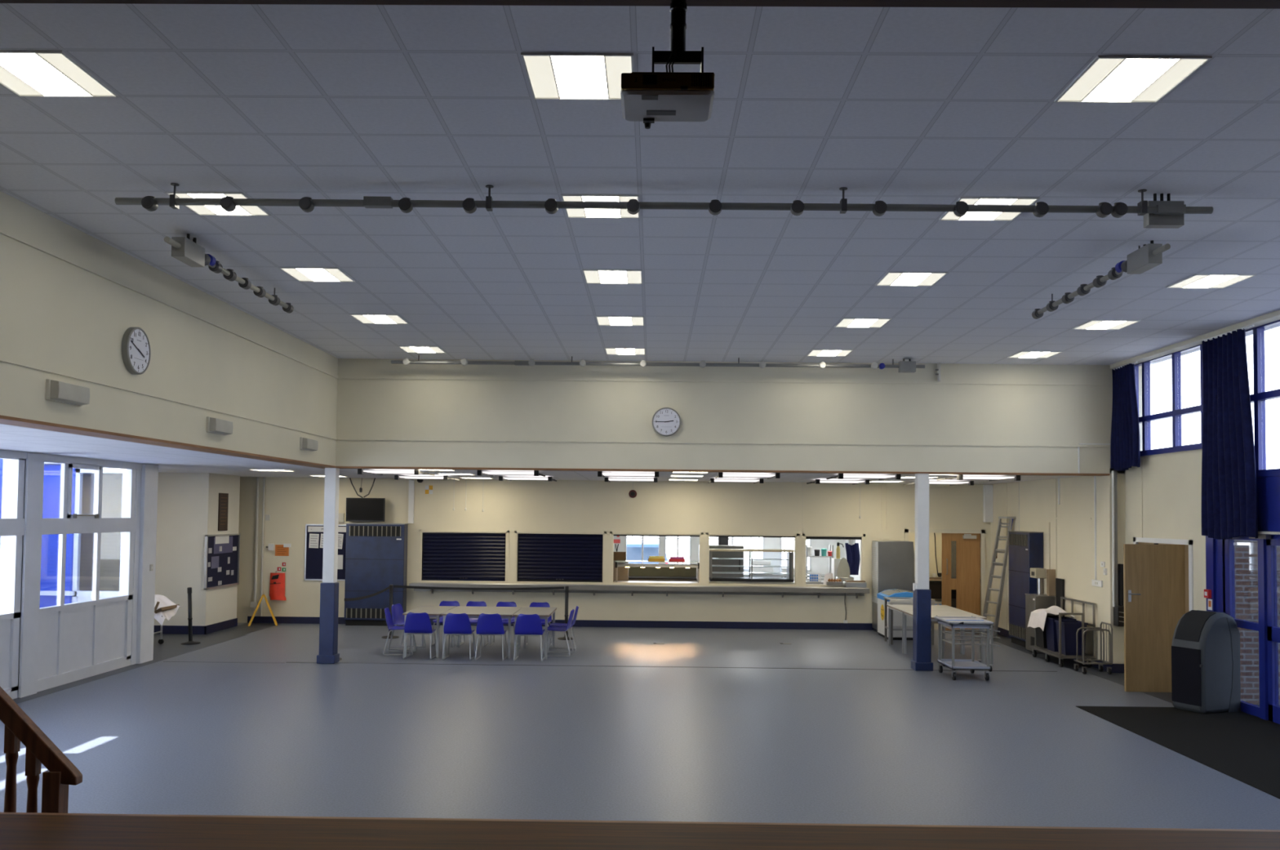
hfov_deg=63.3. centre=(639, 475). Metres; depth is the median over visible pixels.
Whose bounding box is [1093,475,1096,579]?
white trunking
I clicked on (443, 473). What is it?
recessed light
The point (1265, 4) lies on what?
wall
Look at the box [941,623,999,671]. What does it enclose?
frame
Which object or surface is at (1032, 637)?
vent
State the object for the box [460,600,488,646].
chair
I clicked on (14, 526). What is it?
door
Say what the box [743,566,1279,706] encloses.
ground
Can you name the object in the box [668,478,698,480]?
recessed light
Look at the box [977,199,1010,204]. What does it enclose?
light panel
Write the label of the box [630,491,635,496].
grille
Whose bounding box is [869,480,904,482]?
recessed light
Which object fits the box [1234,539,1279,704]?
brick pier
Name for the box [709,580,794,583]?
countertop
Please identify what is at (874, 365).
socket
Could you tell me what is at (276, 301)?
socket
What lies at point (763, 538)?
window
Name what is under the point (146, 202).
socket
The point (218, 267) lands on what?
socket
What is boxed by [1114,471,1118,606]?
conduit
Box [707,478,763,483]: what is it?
strip light
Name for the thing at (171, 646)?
trim
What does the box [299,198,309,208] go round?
socket
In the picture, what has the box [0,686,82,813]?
banister
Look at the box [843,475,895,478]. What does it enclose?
diffuser
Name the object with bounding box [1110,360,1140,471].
curtain
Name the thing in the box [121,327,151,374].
wall clock
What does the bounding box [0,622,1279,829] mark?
floor
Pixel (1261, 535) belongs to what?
door closer
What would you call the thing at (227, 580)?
noticeboard
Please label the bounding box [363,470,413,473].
diffuser
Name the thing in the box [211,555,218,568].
paper notice
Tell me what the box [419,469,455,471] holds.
recessed light
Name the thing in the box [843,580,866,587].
hot plate
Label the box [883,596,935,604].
countertop
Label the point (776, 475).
strip light
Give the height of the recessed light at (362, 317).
0.014 m
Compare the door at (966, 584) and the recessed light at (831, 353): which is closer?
the recessed light at (831, 353)
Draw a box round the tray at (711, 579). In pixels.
[709,577,793,582]
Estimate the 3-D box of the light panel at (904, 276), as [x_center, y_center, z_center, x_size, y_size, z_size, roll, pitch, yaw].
[2.728,-1.978,10.326,0.250,0.004,0.250,1,-2,1]
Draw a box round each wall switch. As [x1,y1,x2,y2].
[149,564,153,570]
[265,515,270,520]
[1091,579,1102,586]
[1100,561,1105,567]
[1103,568,1106,574]
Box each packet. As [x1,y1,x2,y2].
[648,555,664,561]
[668,556,684,561]
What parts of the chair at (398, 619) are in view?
sled leg, sled leg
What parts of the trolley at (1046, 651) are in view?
frame, frame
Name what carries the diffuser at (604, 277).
on the recessed light at (591, 276)
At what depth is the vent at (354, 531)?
21.61 m
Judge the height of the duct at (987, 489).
0.783 m
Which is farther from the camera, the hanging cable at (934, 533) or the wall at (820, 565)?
the wall at (820, 565)
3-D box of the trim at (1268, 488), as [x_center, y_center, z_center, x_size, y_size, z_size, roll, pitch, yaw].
[7.477,0.254,9.461,0.070,0.700,8.500,1,-2,1]
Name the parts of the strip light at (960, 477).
rail, rail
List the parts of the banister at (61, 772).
newel post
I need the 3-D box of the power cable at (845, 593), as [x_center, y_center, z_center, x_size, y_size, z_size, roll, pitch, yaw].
[4.300,2.742,21.739,0.046,0.581,0.026,1,-2,1]
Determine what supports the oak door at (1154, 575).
in the wall at (1171, 482)
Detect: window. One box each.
[39,463,122,608]
[625,535,811,571]
[1134,343,1203,456]
[1244,320,1279,477]
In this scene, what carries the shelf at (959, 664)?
on the trolley at (971, 664)
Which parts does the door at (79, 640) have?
panel, panel, panel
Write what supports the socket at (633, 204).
attached to the bar at (1168, 214)
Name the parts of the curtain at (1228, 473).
rail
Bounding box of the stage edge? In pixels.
[0,813,1279,849]
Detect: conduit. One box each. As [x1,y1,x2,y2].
[1111,471,1115,606]
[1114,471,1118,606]
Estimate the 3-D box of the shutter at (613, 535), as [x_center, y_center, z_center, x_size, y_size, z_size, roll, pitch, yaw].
[0.351,1.272,21.930,1.820,0.028,0.090,1,-2,1]
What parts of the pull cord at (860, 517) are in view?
cord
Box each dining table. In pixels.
[402,605,456,657]
[441,605,522,658]
[512,606,556,658]
[886,604,962,653]
[902,609,986,663]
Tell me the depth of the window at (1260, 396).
12.58 m
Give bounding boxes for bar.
[115,182,1213,228]
[164,233,293,313]
[391,355,924,372]
[1031,240,1170,319]
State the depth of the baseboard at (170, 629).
19.79 m
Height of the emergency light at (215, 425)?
0.170 m
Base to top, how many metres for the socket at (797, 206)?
0.105 m
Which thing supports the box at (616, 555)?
on the cabinet at (623, 571)
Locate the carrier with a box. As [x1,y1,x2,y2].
[822,573,833,584]
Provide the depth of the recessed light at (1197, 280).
10.42 m
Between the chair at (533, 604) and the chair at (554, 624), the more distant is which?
the chair at (533, 604)
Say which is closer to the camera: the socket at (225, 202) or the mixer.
the socket at (225, 202)
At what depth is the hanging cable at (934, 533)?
24.09 m
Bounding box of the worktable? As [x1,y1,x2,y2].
[743,573,825,577]
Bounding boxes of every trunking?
[802,483,803,513]
[881,484,888,528]
[1057,478,1059,504]
[1077,443,1110,473]
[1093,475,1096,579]
[1117,564,1124,605]
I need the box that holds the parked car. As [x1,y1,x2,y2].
[626,539,668,563]
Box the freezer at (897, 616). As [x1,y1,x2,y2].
[876,588,912,639]
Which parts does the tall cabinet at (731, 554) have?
door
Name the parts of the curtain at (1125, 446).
rail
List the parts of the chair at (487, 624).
sled leg, sled leg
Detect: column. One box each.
[316,467,339,663]
[911,473,933,671]
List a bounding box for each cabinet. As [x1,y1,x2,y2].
[344,523,408,626]
[613,560,628,582]
[698,544,743,580]
[709,548,794,583]
[805,581,820,584]
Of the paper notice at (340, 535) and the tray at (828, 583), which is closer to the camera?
the tray at (828, 583)
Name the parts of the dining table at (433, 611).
leg, leg, leg, leg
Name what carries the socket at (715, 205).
attached to the bar at (1168, 214)
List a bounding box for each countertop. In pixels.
[613,580,697,582]
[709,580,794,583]
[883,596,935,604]
[914,575,955,579]
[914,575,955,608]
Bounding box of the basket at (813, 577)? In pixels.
[805,573,822,582]
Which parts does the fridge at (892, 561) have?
panel, trim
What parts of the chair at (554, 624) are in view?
sled leg, sled leg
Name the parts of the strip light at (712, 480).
rail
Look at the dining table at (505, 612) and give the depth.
17.29 m
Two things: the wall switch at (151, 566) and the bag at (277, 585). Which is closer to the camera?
the wall switch at (151, 566)
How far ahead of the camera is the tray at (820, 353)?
15.26 m
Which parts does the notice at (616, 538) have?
sign plate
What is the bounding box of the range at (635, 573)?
[628,566,697,581]
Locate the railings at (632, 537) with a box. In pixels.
[626,536,808,565]
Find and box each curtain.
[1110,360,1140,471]
[1201,324,1257,539]
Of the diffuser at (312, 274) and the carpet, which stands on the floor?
the carpet
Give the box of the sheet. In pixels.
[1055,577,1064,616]
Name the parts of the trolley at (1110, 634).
frame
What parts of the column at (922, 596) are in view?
casing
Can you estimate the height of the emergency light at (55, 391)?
0.170 m
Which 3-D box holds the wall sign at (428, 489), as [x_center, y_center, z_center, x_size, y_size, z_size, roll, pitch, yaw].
[-4.460,0.304,21.953,0.160,0.180,0.008,1,-2,1]
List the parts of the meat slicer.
oval plate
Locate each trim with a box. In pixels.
[0,226,338,439]
[0,414,1110,475]
[0,448,149,469]
[0,452,44,697]
[0,812,1279,831]
[12,622,283,703]
[119,463,158,665]
[173,661,1057,671]
[337,375,1112,447]
[417,529,865,584]
[904,528,985,631]
[968,631,1172,702]
[1005,479,1091,630]
[1110,309,1279,368]
[1133,537,1193,610]
[1140,457,1142,537]
[1256,475,1279,535]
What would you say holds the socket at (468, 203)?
attached to the bar at (1168, 214)
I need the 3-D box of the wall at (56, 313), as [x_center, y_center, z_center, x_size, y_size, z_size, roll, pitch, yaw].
[-4.992,-1.333,9.980,0.300,1.899,12.729,1,-2,1]
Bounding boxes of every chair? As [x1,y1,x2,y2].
[382,607,417,655]
[389,603,426,650]
[402,612,435,659]
[431,600,462,645]
[442,613,475,660]
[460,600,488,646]
[475,613,507,660]
[488,601,518,646]
[513,613,544,661]
[523,601,551,647]
[542,608,574,657]
[547,605,578,652]
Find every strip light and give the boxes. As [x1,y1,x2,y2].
[357,468,435,475]
[394,475,459,480]
[476,470,545,476]
[498,475,556,481]
[597,471,658,477]
[604,476,657,482]
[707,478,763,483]
[715,472,780,479]
[806,479,869,484]
[826,473,900,479]
[903,480,973,485]
[937,474,1020,480]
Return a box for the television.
[345,497,385,521]
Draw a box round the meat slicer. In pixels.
[820,557,853,584]
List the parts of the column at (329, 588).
casing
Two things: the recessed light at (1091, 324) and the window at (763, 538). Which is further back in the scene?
the window at (763, 538)
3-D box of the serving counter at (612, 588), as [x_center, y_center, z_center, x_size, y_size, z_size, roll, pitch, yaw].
[-0.024,2.406,21.639,9.520,0.236,0.374,1,-2,1]
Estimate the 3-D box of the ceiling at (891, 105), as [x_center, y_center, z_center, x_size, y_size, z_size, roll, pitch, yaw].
[1.387,-2.091,10.685,13.024,0.200,11.829,1,-2,1]
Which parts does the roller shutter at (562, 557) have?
rail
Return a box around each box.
[283,543,291,546]
[338,513,344,521]
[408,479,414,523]
[613,551,626,560]
[912,582,916,590]
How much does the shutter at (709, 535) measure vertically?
0.028 m
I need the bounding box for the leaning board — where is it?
[1046,568,1055,595]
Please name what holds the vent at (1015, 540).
attached to the locker
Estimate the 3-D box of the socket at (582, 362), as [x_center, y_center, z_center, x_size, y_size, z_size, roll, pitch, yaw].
[-0.873,-1.711,15.852,0.100,0.105,0.100,1,-2,1]
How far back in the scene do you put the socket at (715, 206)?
7.56 m
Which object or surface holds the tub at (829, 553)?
on the rack at (806, 556)
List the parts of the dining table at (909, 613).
leg, leg, leg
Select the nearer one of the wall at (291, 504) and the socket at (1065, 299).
the socket at (1065, 299)
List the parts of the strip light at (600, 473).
rail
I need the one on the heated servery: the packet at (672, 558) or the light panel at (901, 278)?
the packet at (672, 558)
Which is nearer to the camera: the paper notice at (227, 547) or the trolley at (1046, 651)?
the trolley at (1046, 651)
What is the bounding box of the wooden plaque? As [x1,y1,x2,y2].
[217,493,228,530]
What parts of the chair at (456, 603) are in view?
sled leg, sled leg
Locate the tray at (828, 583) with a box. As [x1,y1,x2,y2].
[826,581,843,585]
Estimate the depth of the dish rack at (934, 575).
23.31 m
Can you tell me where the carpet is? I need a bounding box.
[1075,706,1279,799]
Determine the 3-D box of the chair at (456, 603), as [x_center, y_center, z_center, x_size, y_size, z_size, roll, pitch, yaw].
[-3.472,2.659,18.689,0.461,0.760,0.519,1,-2,1]
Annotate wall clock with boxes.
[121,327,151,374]
[652,407,680,435]
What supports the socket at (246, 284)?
attached to the bar at (184, 250)
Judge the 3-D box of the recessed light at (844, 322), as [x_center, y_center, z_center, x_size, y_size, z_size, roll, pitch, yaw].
[2.757,-1.888,12.874,0.588,0.014,0.588,1,-2,1]
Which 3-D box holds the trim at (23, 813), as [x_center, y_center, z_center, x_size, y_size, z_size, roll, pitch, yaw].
[1.268,1.703,4.960,12.250,0.060,0.030,1,-2,1]
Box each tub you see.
[807,546,812,555]
[813,549,819,555]
[821,548,826,555]
[827,551,831,555]
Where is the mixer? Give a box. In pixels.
[748,560,773,574]
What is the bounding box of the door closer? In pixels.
[1248,531,1279,538]
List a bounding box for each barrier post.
[180,586,200,644]
[381,584,399,638]
[557,586,573,639]
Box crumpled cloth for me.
[1027,605,1075,631]
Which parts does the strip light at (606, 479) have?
rail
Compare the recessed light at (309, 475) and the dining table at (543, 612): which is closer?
the dining table at (543, 612)
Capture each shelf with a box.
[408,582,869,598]
[615,560,699,562]
[711,557,789,559]
[711,564,789,567]
[711,571,789,573]
[807,555,832,557]
[932,598,955,600]
[937,658,991,670]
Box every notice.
[208,547,212,553]
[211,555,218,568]
[213,536,232,553]
[215,535,229,543]
[308,533,319,547]
[320,533,323,547]
[337,533,343,549]
[337,555,342,568]
[613,535,620,542]
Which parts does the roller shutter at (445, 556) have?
rail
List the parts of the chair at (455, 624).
sled leg, sled leg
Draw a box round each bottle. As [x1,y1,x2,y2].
[835,542,844,558]
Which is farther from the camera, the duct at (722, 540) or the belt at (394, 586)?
the duct at (722, 540)
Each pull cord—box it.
[858,483,861,518]
[1018,480,1019,531]
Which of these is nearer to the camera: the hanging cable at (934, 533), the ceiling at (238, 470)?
the ceiling at (238, 470)
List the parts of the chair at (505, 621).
sled leg, sled leg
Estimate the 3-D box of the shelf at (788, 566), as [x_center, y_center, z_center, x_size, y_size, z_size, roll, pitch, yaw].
[2.360,1.957,22.391,1.660,0.016,0.470,1,-2,1]
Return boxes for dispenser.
[1030,568,1047,595]
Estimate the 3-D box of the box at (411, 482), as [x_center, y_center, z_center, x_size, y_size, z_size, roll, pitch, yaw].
[-4.828,0.541,21.928,0.110,0.948,0.050,1,-2,1]
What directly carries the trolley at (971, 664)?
on the floor
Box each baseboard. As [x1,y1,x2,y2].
[153,617,237,634]
[247,616,873,630]
[992,625,1124,672]
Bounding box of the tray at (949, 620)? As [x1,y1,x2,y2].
[934,616,994,624]
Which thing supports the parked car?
on the ground
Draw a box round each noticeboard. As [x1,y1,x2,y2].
[203,533,239,589]
[304,524,346,580]
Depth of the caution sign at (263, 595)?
21.42 m
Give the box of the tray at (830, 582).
[826,578,843,585]
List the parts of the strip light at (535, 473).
rail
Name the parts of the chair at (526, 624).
sled leg, sled leg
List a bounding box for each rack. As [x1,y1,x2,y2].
[805,544,833,580]
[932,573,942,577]
[1113,605,1124,626]
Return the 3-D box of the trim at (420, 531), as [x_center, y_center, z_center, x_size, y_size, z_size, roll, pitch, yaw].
[0.026,1.730,21.919,9.400,1.070,0.165,1,-2,1]
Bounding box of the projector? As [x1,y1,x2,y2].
[620,0,715,128]
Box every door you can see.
[0,456,25,698]
[36,460,136,692]
[941,533,980,631]
[1123,542,1185,692]
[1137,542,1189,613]
[1205,535,1268,719]
[1266,535,1279,724]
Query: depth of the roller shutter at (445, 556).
21.95 m
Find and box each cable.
[349,477,375,497]
[844,593,846,620]
[933,533,937,575]
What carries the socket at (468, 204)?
attached to the bar at (1168, 214)
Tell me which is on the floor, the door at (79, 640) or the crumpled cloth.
the door at (79, 640)
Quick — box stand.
[831,558,847,578]
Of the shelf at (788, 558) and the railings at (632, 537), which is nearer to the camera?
the shelf at (788, 558)
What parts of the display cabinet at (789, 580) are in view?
panel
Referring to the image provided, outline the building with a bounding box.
[0,458,3,544]
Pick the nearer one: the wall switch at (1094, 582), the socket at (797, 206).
the socket at (797, 206)
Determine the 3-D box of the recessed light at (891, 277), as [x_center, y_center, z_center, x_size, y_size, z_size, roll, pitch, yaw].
[2.730,-1.978,10.476,0.588,0.014,0.588,1,-2,1]
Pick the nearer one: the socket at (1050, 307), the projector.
the projector
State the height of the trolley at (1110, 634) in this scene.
0.772 m
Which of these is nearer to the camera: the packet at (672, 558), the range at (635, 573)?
the packet at (672, 558)
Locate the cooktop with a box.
[628,575,697,580]
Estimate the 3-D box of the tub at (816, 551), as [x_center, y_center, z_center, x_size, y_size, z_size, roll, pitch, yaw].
[4.134,1.805,24.253,0.140,0.155,0.136,1,-2,1]
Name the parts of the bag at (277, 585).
black panel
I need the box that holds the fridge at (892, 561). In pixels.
[871,540,914,632]
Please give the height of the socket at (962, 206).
0.070 m
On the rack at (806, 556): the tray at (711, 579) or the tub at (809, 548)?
the tub at (809, 548)
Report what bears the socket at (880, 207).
attached to the bar at (1168, 214)
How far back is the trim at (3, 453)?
14.19 m
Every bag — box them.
[269,570,285,599]
[847,539,855,545]
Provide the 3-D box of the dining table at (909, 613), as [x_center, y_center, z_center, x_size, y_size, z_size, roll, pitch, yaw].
[5.094,2.705,17.463,1.096,0.750,1.176,1,-2,1]
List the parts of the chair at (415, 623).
sled leg, sled leg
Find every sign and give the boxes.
[248,594,277,626]
[275,544,288,555]
[425,485,432,493]
[1208,599,1212,609]
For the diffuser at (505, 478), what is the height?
0.020 m
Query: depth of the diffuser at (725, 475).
17.02 m
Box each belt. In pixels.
[344,586,390,600]
[393,585,564,590]
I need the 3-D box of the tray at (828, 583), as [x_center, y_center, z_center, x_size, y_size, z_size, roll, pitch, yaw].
[4.069,2.264,21.715,0.320,0.070,0.140,1,-2,1]
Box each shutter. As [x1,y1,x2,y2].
[421,532,506,581]
[517,533,603,582]
[613,534,699,536]
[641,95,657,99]
[709,535,795,537]
[805,536,862,539]
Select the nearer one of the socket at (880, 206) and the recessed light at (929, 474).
the socket at (880, 206)
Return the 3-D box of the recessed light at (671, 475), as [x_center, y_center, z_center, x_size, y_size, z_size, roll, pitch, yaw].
[0.844,0.010,18.704,0.588,0.012,0.588,1,-2,1]
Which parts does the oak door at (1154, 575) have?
lock plate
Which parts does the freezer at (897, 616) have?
lid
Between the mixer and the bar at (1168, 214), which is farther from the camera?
the mixer
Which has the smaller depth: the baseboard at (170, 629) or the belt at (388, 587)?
the belt at (388, 587)
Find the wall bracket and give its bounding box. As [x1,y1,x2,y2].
[935,362,940,381]
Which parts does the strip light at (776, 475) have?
rail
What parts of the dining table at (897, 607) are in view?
leg, leg, leg, leg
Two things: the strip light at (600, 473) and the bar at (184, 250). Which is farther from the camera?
the strip light at (600, 473)
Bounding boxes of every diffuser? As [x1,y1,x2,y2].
[254,469,277,471]
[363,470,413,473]
[399,475,443,479]
[482,471,533,475]
[502,477,547,479]
[602,472,654,475]
[608,478,653,480]
[714,479,759,482]
[722,473,774,477]
[819,480,864,483]
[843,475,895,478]
[928,481,968,484]
[953,475,1014,479]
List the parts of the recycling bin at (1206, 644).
door, moulding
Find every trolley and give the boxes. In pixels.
[936,615,991,680]
[1030,596,1095,667]
[1073,622,1112,674]
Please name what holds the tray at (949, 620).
on the trolley at (971, 664)
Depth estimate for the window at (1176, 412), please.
14.63 m
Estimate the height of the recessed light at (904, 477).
0.012 m
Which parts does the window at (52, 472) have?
rail, blue panel, panel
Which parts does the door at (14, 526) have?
panel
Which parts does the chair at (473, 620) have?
sled leg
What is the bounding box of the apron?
[844,542,860,574]
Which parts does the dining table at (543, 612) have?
leg, leg, leg, leg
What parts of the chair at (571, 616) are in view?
sled leg, sled leg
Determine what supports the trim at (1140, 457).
attached to the wall at (1171, 482)
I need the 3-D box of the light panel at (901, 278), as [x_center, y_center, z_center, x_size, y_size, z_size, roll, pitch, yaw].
[2.730,-1.978,10.476,0.280,0.007,0.544,1,-2,1]
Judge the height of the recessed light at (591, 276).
0.014 m
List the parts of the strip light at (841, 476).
rail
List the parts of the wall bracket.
plate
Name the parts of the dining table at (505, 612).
leg, leg, leg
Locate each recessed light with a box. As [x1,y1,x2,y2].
[0,49,119,97]
[164,191,271,215]
[248,468,294,471]
[279,266,355,281]
[309,475,347,476]
[349,313,408,324]
[397,345,446,353]
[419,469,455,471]
[436,472,475,475]
[459,476,492,478]
[520,52,634,100]
[560,194,639,217]
[582,269,642,284]
[595,315,644,325]
[604,347,645,355]
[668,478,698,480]
[670,474,703,476]
[671,471,708,473]
[806,349,853,356]
[834,317,891,327]
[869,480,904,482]
[875,271,948,286]
[900,475,938,478]
[928,474,957,475]
[938,196,1039,221]
[1007,351,1062,358]
[1053,55,1212,102]
[1071,320,1141,329]
[1165,273,1256,288]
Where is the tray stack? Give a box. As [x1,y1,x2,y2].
[780,567,794,574]
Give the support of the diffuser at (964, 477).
attached to the strip light at (960, 477)
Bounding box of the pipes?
[250,476,265,616]
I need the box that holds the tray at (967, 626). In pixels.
[937,619,990,628]
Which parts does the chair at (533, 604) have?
sled leg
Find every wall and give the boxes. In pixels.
[0,0,1279,8]
[0,191,337,466]
[79,472,239,626]
[236,476,991,631]
[335,358,1124,473]
[613,535,844,581]
[844,539,860,580]
[908,532,953,606]
[953,468,1125,663]
[1124,347,1206,610]
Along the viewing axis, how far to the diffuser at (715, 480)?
19.76 m
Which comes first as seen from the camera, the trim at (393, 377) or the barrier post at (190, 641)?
the trim at (393, 377)
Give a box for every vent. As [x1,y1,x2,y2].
[691,74,711,86]
[1030,635,1034,645]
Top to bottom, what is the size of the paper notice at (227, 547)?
0.320 m
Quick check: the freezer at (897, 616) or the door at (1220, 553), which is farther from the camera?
the freezer at (897, 616)
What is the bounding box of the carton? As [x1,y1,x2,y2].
[935,600,942,604]
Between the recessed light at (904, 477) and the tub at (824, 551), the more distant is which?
the tub at (824, 551)
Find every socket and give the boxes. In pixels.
[141,195,158,211]
[142,197,151,206]
[208,260,222,273]
[219,195,235,212]
[221,197,231,207]
[222,268,236,280]
[238,277,251,289]
[253,286,266,297]
[268,294,279,305]
[282,302,293,313]
[298,196,314,212]
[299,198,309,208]
[398,197,413,213]
[399,199,408,208]
[402,357,409,364]
[461,358,467,365]
[462,197,476,213]
[463,199,473,208]
[544,198,558,213]
[546,200,555,209]
[579,359,586,366]
[626,199,639,214]
[628,200,638,209]
[640,360,646,367]
[708,199,721,215]
[711,200,720,210]
[759,360,765,368]
[790,200,804,215]
[793,201,803,211]
[818,361,826,368]
[871,361,878,368]
[872,200,887,216]
[875,201,885,211]
[953,200,968,217]
[957,202,967,212]
[1031,308,1043,319]
[1032,201,1048,217]
[1037,203,1048,213]
[1046,300,1058,311]
[1061,292,1074,303]
[1076,284,1090,295]
[1082,284,1089,292]
[1093,275,1106,287]
[1096,201,1112,217]
[1101,203,1111,213]
[1107,266,1122,279]
[1111,202,1128,217]
[1116,203,1127,213]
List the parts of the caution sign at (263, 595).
panel, panel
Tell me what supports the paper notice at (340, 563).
attached to the noticeboard at (313, 557)
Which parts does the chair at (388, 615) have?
sled leg, sled leg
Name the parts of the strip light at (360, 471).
rail, rail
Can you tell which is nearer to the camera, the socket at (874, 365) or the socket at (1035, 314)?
the socket at (1035, 314)
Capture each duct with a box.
[718,537,728,544]
[982,484,992,522]
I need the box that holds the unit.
[1025,593,1055,652]
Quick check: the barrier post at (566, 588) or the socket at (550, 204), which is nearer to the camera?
the socket at (550, 204)
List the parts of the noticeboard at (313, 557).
header strip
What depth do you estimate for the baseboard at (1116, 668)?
16.24 m
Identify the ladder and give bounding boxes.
[981,516,1015,636]
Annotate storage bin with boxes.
[1035,615,1058,648]
[1045,616,1076,651]
[1054,620,1088,655]
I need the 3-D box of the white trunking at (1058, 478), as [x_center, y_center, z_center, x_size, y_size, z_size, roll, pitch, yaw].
[7.316,0.280,18.139,0.020,0.453,0.040,1,-2,1]
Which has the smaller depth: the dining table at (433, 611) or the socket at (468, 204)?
the socket at (468, 204)
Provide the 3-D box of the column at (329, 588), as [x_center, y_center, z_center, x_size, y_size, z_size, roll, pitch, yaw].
[-4.873,1.404,16.337,0.280,3.063,0.280,1,-2,1]
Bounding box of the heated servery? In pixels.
[613,560,699,582]
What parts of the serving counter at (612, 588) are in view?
tray rail, shelf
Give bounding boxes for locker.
[1008,530,1043,647]
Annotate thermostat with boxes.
[266,543,274,550]
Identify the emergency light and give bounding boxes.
[45,378,89,405]
[206,416,232,435]
[299,436,318,451]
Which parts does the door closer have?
rail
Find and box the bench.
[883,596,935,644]
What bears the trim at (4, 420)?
attached to the wall at (379, 408)
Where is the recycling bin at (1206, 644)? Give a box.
[1171,609,1240,713]
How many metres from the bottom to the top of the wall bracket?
0.290 m
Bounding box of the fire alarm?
[628,481,636,497]
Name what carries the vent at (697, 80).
attached to the projector
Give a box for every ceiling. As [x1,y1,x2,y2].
[0,3,1279,364]
[0,423,1078,484]

